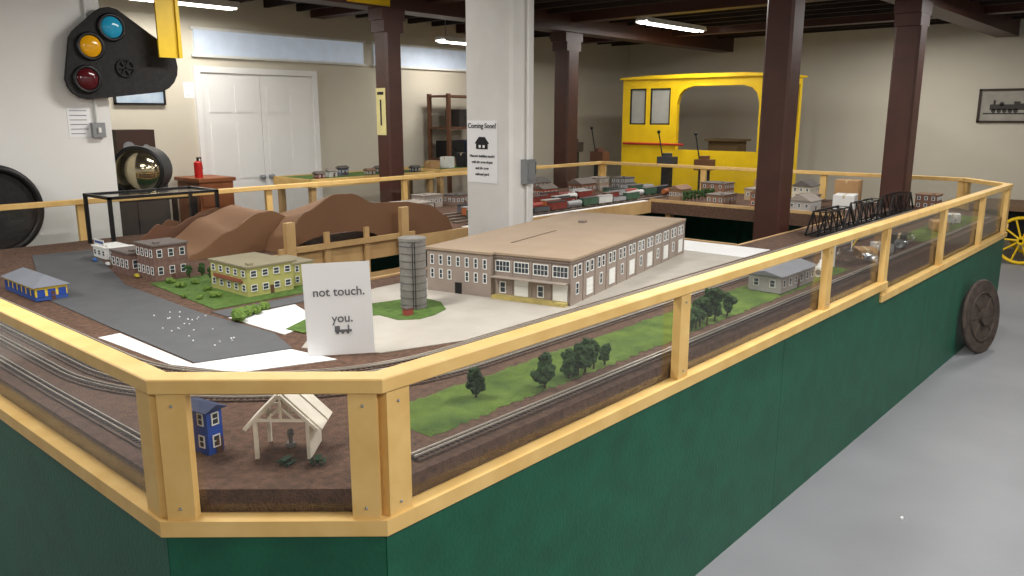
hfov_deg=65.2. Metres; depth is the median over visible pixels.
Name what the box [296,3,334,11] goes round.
beam
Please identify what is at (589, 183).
building
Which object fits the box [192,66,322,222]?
door
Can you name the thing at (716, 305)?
tree
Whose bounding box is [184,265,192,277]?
tree
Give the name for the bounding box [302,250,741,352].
paved lot
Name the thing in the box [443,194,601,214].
track
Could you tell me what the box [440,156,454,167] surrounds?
cardboard box
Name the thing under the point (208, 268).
tree
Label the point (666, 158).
machine
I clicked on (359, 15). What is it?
beam
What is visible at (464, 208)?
train car
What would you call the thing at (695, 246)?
board
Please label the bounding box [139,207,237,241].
hill
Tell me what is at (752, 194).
building
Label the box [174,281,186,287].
bush
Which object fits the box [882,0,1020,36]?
beam
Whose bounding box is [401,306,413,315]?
shed
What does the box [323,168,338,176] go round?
building
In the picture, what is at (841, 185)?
cardboard box
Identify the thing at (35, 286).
model depot
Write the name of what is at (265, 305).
bush
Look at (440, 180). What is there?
display table
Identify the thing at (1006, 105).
framed picture
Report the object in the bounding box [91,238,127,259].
station
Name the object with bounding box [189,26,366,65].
window
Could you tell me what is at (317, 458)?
picnic table
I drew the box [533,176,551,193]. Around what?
building
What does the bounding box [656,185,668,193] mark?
train car
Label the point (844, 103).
wall
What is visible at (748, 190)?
building
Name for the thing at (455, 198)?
building
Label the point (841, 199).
cardboard box
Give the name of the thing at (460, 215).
track
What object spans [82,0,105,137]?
light switch
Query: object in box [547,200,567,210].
train car
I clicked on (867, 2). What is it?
beam
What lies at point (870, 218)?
truss bridge
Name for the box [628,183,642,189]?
train car
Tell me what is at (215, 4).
lamp
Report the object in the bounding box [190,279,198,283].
bush
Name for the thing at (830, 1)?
beam
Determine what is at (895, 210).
truss bridge
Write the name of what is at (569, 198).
train car
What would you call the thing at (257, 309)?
bush
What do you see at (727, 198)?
building
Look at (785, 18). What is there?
support column
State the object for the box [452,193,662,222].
track
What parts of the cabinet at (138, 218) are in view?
door, door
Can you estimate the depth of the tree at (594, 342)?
2.96 m
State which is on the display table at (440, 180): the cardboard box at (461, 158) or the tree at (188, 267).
the cardboard box at (461, 158)
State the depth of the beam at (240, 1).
9.18 m
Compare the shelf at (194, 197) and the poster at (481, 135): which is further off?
the shelf at (194, 197)
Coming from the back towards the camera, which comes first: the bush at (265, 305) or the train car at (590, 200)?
the train car at (590, 200)
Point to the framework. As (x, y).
(289, 234)
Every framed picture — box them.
[113,91,165,104]
[976,88,1023,122]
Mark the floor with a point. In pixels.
(947, 458)
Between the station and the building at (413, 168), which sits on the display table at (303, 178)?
the building at (413, 168)
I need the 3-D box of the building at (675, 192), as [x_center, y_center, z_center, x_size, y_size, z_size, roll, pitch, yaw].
[1.895,-1.082,9.014,0.168,0.162,0.278,11,16,40]
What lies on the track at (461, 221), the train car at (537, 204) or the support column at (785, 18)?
the train car at (537, 204)
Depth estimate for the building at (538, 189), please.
9.20 m
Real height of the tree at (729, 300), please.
0.118 m
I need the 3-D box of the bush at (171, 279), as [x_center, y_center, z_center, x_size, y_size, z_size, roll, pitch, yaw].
[-1.923,-0.044,4.503,0.057,0.033,0.042,-1,12,-5]
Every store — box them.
[107,245,134,262]
[109,245,137,275]
[133,237,188,281]
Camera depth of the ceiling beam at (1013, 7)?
11.03 m
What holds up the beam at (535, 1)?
attached to the wall at (346, 93)
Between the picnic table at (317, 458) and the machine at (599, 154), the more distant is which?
the machine at (599, 154)
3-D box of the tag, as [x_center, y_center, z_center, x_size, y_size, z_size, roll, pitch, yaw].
[-1.401,-1.887,8.563,0.150,0.491,0.008,11,16,40]
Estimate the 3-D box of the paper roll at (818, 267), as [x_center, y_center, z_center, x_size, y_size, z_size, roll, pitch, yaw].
[1.839,-0.120,4.756,0.060,0.060,0.302,6,14,26]
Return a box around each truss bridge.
[804,205,854,236]
[844,198,886,225]
[875,191,913,216]
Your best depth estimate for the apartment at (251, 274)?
4.26 m
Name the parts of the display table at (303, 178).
leg, leg, leg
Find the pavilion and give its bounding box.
[243,394,331,458]
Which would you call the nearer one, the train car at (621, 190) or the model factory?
the model factory
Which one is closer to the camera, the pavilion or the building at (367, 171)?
the pavilion
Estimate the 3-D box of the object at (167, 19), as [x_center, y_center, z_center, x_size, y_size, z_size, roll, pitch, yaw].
[-2.900,-2.394,6.706,0.040,0.894,0.193,11,16,40]
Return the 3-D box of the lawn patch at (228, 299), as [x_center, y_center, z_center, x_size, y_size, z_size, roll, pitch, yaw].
[-1.510,-0.017,4.465,0.850,0.004,0.780,11,16,40]
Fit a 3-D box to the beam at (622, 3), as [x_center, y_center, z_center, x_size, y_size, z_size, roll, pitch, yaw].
[2.583,-3.183,8.475,10.000,0.100,0.050,11,16,40]
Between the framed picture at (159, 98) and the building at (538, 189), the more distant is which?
the building at (538, 189)
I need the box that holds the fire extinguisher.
[194,157,202,177]
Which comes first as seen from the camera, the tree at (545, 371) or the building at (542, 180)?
the tree at (545, 371)
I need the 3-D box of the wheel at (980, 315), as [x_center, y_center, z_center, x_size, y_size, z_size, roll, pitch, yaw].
[3.874,0.235,6.608,0.618,0.615,0.103,-8,14,-32]
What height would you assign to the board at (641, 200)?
0.010 m
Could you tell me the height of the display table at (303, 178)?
1.270 m
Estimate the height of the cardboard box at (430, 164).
0.101 m
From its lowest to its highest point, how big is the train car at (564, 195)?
0.098 m
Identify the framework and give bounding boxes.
[278,206,414,277]
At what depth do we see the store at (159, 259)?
4.61 m
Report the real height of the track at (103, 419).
0.014 m
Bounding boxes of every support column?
[368,7,404,201]
[465,0,533,235]
[551,32,582,188]
[752,0,804,239]
[879,0,932,286]
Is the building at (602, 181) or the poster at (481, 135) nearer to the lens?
the poster at (481, 135)
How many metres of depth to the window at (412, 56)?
11.76 m
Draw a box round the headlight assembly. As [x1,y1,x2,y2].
[115,145,172,194]
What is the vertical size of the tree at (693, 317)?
0.079 m
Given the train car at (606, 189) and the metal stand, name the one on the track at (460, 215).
the train car at (606, 189)
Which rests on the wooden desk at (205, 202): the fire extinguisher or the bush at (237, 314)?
the fire extinguisher
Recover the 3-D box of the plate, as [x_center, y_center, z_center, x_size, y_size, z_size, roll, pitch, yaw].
[-1.463,-2.972,8.161,0.015,0.140,0.550,11,16,40]
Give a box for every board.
[98,333,336,371]
[229,304,304,334]
[462,200,647,227]
[684,240,768,257]
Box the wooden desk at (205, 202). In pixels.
[174,175,235,221]
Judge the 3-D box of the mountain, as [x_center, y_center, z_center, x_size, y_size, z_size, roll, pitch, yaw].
[-1.528,-0.551,6.058,0.810,0.376,2.220,11,16,40]
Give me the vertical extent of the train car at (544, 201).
0.098 m
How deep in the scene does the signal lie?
6.58 m
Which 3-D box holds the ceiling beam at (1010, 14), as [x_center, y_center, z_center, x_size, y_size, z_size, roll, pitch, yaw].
[5.327,-3.839,11.506,10.000,0.100,0.050,11,16,40]
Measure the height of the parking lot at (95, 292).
0.004 m
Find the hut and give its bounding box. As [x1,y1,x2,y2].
[191,397,226,455]
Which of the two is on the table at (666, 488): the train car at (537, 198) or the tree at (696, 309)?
the tree at (696, 309)
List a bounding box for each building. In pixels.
[311,171,326,178]
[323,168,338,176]
[335,165,349,174]
[363,168,375,174]
[372,165,378,173]
[392,199,434,206]
[408,165,420,171]
[410,193,443,206]
[443,192,467,204]
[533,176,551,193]
[533,184,557,195]
[568,177,596,192]
[590,176,609,190]
[611,176,634,187]
[668,184,691,199]
[700,181,734,192]
[705,192,737,204]
[744,186,755,199]
[750,190,755,206]
[790,192,822,210]
[792,179,819,197]
[914,192,943,208]
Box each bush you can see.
[165,277,175,282]
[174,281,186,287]
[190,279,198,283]
[202,285,211,290]
[209,291,221,297]
[231,307,246,321]
[238,305,253,315]
[250,304,261,313]
[259,301,270,309]
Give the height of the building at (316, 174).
0.077 m
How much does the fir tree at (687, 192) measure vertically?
0.120 m
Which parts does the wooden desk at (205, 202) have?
drawer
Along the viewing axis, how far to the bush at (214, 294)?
4.14 m
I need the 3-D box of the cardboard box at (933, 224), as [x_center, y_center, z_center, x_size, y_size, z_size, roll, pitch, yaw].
[3.498,-0.517,6.558,0.120,0.071,0.202,4,13,18]
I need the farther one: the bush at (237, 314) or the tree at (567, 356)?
the bush at (237, 314)
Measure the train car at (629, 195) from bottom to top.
0.098 m
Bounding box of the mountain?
[175,193,452,260]
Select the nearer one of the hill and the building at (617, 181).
the hill
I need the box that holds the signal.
[64,7,177,99]
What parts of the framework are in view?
post, post, post, post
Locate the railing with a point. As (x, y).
(383, 503)
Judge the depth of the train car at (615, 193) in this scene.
8.76 m
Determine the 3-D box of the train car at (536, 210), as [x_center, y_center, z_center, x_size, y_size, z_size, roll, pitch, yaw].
[0.268,-0.744,7.637,0.060,0.056,0.240,11,16,40]
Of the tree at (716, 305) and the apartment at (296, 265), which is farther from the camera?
the apartment at (296, 265)
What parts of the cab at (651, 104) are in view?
red rail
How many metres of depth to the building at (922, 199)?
8.07 m
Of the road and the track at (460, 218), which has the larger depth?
the track at (460, 218)
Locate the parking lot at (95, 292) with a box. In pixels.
[32,250,291,362]
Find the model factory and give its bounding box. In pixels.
[426,211,685,307]
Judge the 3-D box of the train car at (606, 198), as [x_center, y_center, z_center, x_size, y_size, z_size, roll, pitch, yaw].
[0.962,-0.930,8.400,0.066,0.098,0.248,11,16,40]
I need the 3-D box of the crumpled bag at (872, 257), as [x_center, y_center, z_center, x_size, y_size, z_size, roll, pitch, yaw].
[2.312,-0.199,5.161,0.095,0.065,0.126,10,15,37]
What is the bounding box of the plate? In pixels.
[346,0,389,6]
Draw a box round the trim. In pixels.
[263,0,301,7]
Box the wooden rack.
[427,93,466,192]
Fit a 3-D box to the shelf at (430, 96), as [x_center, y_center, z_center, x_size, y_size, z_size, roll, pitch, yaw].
[-0.780,-2.832,11.842,0.440,0.030,0.880,11,16,40]
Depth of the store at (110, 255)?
5.13 m
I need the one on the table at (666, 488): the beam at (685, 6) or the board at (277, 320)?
the board at (277, 320)
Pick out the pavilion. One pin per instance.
(299, 406)
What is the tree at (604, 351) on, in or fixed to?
on the table at (666, 488)
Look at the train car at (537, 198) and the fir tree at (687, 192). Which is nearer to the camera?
the train car at (537, 198)
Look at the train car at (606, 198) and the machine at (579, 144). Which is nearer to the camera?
the train car at (606, 198)
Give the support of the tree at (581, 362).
on the table at (666, 488)
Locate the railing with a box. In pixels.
[0,161,1013,537]
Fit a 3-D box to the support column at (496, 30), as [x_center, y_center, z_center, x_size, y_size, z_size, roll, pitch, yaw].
[-0.092,-1.024,6.064,0.470,3.298,0.270,11,16,40]
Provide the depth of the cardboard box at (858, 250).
5.29 m
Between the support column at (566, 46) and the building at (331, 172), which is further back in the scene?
the support column at (566, 46)
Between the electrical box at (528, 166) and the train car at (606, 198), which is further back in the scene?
the train car at (606, 198)
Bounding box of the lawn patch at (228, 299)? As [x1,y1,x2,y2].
[150,274,302,309]
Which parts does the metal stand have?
leg, leg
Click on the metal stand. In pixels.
(174, 199)
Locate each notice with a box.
[66,107,91,136]
[183,82,193,97]
[301,261,374,355]
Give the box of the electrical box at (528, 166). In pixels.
[521,0,535,221]
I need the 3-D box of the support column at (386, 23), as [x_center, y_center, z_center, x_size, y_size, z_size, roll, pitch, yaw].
[-1.320,-1.459,8.735,0.220,3.019,0.315,11,16,40]
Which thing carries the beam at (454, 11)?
attached to the wall at (844, 103)
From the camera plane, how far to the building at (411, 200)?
7.75 m
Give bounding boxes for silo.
[398,235,426,309]
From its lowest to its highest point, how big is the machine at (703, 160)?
1.695 m
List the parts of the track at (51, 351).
rail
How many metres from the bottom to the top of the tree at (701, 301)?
0.139 m
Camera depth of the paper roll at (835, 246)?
4.93 m
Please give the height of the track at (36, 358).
0.014 m
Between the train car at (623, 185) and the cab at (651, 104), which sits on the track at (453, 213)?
the train car at (623, 185)
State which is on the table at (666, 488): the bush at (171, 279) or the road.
the road
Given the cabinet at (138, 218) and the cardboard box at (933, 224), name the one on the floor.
the cabinet at (138, 218)
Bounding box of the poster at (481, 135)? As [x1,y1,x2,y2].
[467,120,497,183]
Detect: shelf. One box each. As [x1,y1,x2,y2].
[119,191,196,203]
[429,95,466,97]
[430,127,466,128]
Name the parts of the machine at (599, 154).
lever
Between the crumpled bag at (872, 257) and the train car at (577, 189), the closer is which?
the crumpled bag at (872, 257)
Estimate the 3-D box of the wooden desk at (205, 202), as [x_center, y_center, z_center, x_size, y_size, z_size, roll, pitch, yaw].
[-3.459,-0.641,9.140,0.560,1.250,0.440,11,16,40]
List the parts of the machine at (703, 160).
lever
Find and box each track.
[0,210,913,371]
[0,212,939,401]
[0,321,129,385]
[0,353,141,448]
[411,217,992,461]
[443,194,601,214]
[447,199,579,217]
[449,192,661,220]
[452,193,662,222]
[465,191,693,224]
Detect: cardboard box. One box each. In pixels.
[424,160,439,168]
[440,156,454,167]
[456,152,466,166]
[832,193,857,209]
[834,179,862,202]
[853,246,877,258]
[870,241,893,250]
[891,232,907,243]
[928,219,949,230]
[947,213,960,222]
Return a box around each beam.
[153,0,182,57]
[228,0,253,2]
[286,0,733,52]
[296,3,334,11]
[310,0,464,18]
[355,13,367,17]
[405,0,559,18]
[408,0,620,23]
[431,0,682,25]
[456,0,829,33]
[534,0,890,33]
[534,0,987,37]
[550,0,1023,38]
[581,3,1023,43]
[597,13,1023,44]
[609,0,865,22]
[611,15,1023,45]
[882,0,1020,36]
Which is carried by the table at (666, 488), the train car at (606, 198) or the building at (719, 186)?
the building at (719, 186)
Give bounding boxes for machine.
[577,139,583,177]
[590,127,608,175]
[657,130,677,186]
[693,132,715,189]
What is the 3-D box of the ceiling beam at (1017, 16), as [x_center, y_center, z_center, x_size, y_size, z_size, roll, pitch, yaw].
[5.631,-3.912,11.843,10.000,0.100,0.050,11,16,40]
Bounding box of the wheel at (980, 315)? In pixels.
[961,279,999,353]
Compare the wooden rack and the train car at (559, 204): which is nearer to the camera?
the train car at (559, 204)
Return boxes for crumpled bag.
[862,252,878,262]
[894,238,907,248]
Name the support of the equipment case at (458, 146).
on the wooden rack
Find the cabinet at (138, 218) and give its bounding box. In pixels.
[118,184,170,235]
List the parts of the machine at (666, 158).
lever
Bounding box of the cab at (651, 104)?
[620,72,807,196]
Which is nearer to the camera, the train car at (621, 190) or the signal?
the signal
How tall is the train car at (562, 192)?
0.087 m
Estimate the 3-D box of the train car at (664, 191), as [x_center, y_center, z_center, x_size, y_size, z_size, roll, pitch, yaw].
[1.830,-1.133,9.360,0.056,0.087,0.240,11,16,40]
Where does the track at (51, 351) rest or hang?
on the table at (666, 488)
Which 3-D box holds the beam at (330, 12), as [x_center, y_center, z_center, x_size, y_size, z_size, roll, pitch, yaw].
[2.368,-2.624,6.032,13.000,0.160,0.200,11,16,40]
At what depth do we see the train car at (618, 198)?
8.58 m
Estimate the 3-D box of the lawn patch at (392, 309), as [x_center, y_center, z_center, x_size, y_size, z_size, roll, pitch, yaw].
[-0.682,0.125,3.797,0.819,0.003,0.417,-7,14,-31]
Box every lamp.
[136,0,239,9]
[435,20,465,44]
[635,17,706,31]
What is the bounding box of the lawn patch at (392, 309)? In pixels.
[286,299,445,332]
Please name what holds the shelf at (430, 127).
attached to the wooden rack
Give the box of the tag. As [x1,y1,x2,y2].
[376,88,386,134]
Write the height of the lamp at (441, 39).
0.398 m
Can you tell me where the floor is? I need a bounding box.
[695,249,1023,575]
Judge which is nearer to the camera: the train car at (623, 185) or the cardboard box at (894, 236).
the cardboard box at (894, 236)
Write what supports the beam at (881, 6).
attached to the wall at (346, 93)
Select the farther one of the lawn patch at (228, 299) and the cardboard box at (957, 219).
the cardboard box at (957, 219)
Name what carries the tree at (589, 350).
on the table at (666, 488)
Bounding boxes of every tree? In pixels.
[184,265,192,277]
[198,263,204,274]
[207,267,210,277]
[465,366,485,396]
[530,351,555,387]
[559,348,574,378]
[571,359,578,376]
[573,343,586,374]
[579,338,595,371]
[590,339,599,368]
[598,343,610,364]
[682,191,685,200]
[686,191,690,199]
[690,305,703,328]
[690,312,696,329]
[692,296,709,326]
[703,288,720,323]
[711,288,725,320]
[723,292,737,315]
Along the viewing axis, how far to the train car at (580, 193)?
8.88 m
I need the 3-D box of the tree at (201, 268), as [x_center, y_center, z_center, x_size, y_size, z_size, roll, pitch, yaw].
[-1.830,-0.112,4.716,0.041,0.072,0.043,-5,13,-24]
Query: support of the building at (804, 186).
on the table at (666, 488)
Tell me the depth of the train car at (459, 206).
7.50 m
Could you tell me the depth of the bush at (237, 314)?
3.65 m
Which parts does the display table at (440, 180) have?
leg, leg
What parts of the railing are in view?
post, rail, rail, post, post, rail, post, rail, rail, post, post, post, post, post, rail, post, rail, post, rail, post, post, post, rail, post, post, post, rail, post, rail, post, post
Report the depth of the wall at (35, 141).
6.39 m
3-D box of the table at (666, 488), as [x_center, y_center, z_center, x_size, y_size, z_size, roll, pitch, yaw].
[0.334,0.042,6.502,4.990,1.030,8.350,11,16,40]
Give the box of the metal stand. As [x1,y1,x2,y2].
[119,191,197,232]
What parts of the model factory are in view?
entrance door, loading door, loading door, loading door, cornice, loading door, loading door, loading door, loading door, loading door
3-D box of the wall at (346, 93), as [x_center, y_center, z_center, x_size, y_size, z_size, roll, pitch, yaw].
[-3.583,-1.765,9.487,0.150,3.300,17.700,11,16,40]
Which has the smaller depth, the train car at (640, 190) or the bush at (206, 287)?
the bush at (206, 287)
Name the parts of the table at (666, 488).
panel, panel, panel, panel, grass field, leg, panel, panel, panel, grass field, panel, panel, panel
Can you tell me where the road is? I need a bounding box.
[212,295,303,316]
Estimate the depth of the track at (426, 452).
2.90 m
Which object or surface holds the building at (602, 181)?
on the table at (666, 488)
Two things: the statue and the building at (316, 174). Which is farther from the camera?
the building at (316, 174)
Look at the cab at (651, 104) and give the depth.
12.51 m
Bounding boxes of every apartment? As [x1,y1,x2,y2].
[207,252,293,296]
[277,254,314,285]
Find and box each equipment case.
[436,140,464,157]
[445,109,466,126]
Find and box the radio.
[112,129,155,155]
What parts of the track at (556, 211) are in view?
rail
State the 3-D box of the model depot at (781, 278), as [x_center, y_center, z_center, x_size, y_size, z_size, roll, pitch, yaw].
[1.492,-0.074,4.412,0.208,0.115,0.488,11,16,40]
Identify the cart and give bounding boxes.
[943,198,1023,264]
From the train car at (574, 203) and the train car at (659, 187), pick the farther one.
the train car at (659, 187)
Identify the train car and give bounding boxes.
[457,203,467,213]
[462,206,467,216]
[533,194,547,202]
[533,202,542,207]
[533,206,549,213]
[540,191,557,198]
[541,198,560,205]
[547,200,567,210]
[551,194,569,197]
[558,191,570,194]
[559,196,576,200]
[566,200,581,208]
[569,188,586,192]
[575,189,591,198]
[580,196,598,206]
[596,194,612,204]
[602,191,619,196]
[603,186,618,191]
[609,188,625,195]
[612,196,625,202]
[621,182,635,187]
[623,190,639,200]
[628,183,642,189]
[632,189,643,195]
[641,186,656,195]
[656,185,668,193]
[661,187,669,194]
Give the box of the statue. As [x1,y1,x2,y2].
[286,428,295,447]
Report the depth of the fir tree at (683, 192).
8.66 m
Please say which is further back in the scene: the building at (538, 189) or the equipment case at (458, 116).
the equipment case at (458, 116)
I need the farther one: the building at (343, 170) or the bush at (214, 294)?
the building at (343, 170)
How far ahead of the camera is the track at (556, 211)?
8.29 m
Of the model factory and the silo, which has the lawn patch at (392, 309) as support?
the silo
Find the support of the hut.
on the table at (666, 488)
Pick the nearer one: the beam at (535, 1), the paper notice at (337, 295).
the paper notice at (337, 295)
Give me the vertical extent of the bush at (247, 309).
0.051 m
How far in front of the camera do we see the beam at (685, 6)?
9.80 m
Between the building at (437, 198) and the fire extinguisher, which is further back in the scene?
the fire extinguisher
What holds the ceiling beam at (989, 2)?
attached to the wall at (346, 93)
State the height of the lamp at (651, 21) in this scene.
0.178 m
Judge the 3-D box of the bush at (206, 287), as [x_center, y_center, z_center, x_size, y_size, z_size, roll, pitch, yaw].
[-1.646,-0.002,4.318,0.045,0.028,0.047,11,16,40]
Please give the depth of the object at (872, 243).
5.61 m
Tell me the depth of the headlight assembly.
7.20 m
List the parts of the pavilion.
post, roof panel, roof panel, post, roof panel, post, roof panel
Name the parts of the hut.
door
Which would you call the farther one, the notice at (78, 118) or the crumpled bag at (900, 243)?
the notice at (78, 118)
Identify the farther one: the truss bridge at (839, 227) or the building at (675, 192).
the building at (675, 192)
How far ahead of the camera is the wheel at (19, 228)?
6.19 m
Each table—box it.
[0,185,1004,575]
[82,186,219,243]
[273,169,435,212]
[276,455,296,467]
[310,454,325,466]
[404,164,466,199]
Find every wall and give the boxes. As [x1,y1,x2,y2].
[0,0,122,246]
[98,0,628,221]
[628,19,1023,249]
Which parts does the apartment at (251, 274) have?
door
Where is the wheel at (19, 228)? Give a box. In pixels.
[0,165,44,249]
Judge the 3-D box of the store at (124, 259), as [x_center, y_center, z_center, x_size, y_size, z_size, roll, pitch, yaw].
[-2.262,-0.176,4.851,0.256,0.152,0.236,11,16,40]
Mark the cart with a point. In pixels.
(1015, 230)
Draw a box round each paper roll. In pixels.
[815,260,821,276]
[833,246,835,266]
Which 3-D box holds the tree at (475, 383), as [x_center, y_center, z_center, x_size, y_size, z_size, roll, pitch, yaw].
[-0.118,0.312,2.662,0.064,0.112,0.076,-11,17,-42]
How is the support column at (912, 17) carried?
on the floor
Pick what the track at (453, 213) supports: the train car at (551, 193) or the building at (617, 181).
the train car at (551, 193)
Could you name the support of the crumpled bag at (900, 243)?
on the table at (666, 488)
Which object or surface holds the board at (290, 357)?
on the table at (666, 488)
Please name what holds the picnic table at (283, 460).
on the table at (666, 488)
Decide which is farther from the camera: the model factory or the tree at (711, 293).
the model factory
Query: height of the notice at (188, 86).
0.174 m
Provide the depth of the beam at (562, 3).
9.65 m
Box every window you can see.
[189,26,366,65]
[371,41,465,71]
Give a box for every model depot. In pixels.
[1,267,68,301]
[748,259,816,293]
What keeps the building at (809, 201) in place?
on the table at (666, 488)
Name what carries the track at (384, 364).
on the table at (666, 488)
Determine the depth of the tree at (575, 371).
2.88 m

